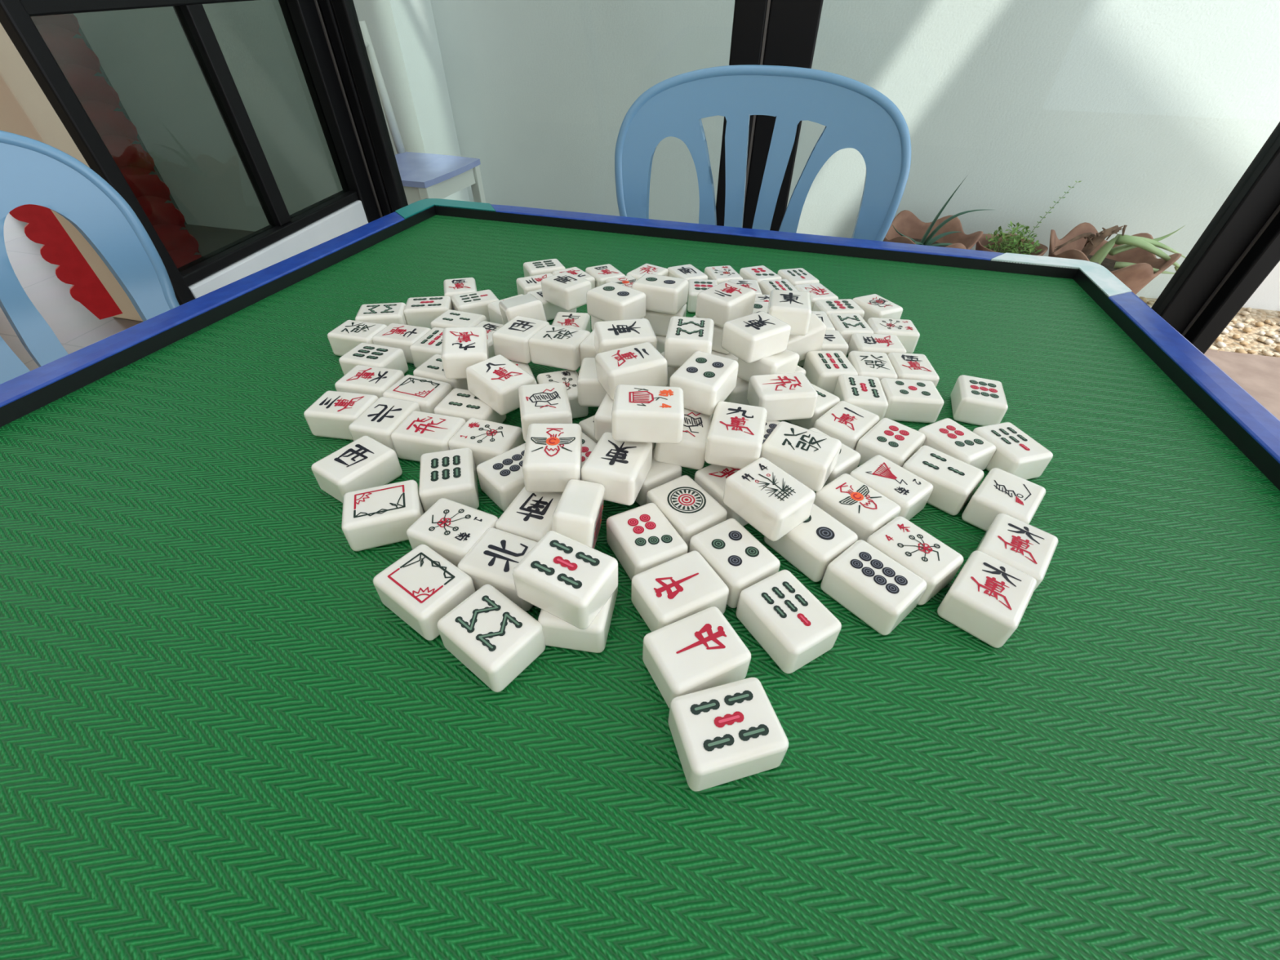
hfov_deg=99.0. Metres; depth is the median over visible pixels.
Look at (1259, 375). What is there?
stepping stone
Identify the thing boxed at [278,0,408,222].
trim
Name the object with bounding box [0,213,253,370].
floor
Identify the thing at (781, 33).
window frame
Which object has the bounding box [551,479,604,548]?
tile
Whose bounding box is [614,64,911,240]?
plastic chair
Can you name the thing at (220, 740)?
table
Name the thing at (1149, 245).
aloe plant
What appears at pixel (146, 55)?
window glass
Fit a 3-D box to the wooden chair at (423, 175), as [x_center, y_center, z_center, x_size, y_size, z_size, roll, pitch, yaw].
[-0.829,-1.123,2.010,0.391,0.841,0.349,10,45,10]
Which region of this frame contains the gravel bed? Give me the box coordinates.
[1138,297,1279,356]
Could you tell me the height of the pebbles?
0.021 m
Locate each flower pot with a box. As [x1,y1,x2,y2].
[882,209,982,249]
[975,233,1048,256]
[1048,222,1182,294]
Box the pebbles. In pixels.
[1139,296,1279,357]
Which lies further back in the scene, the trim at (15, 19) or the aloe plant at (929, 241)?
the aloe plant at (929, 241)
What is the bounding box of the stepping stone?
[1204,349,1279,420]
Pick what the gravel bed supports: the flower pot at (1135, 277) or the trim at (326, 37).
the flower pot at (1135, 277)
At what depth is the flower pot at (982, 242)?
2.07 m
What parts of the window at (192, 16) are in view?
rail, rail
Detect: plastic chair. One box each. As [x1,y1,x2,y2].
[0,130,179,384]
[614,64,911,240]
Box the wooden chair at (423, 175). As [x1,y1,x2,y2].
[359,20,485,203]
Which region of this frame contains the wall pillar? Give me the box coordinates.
[0,22,142,321]
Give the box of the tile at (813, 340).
[786,312,826,361]
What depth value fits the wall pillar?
1.62 m
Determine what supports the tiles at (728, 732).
on the table
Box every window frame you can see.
[715,0,823,231]
[1151,121,1279,354]
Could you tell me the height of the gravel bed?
0.048 m
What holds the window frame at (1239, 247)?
on the floor
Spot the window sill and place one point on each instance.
(352, 216)
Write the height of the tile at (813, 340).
0.039 m
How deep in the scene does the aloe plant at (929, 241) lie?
2.03 m
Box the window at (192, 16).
[20,0,358,286]
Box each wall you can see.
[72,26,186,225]
[430,0,1279,311]
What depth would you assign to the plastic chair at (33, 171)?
0.61 m
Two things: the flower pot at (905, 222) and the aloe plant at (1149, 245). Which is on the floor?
the flower pot at (905, 222)
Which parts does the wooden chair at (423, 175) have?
rail, post, leg, seat, leg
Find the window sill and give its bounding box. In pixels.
[188,200,368,298]
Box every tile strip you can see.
[8,204,122,319]
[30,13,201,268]
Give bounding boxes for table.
[0,198,1279,959]
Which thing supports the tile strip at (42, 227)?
on the floor
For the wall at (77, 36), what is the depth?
2.46 m
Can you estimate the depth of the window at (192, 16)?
1.09 m
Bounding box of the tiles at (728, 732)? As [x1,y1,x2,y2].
[303,258,1057,791]
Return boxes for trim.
[0,0,195,305]
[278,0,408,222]
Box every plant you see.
[892,174,986,246]
[982,221,1042,254]
[1017,181,1080,251]
[1052,225,1186,274]
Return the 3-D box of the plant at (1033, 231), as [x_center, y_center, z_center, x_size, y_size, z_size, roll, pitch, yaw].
[1.461,-0.929,1.974,0.118,0.275,0.010,-3,44,-3]
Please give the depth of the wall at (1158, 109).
2.04 m
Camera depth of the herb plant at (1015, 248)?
2.01 m

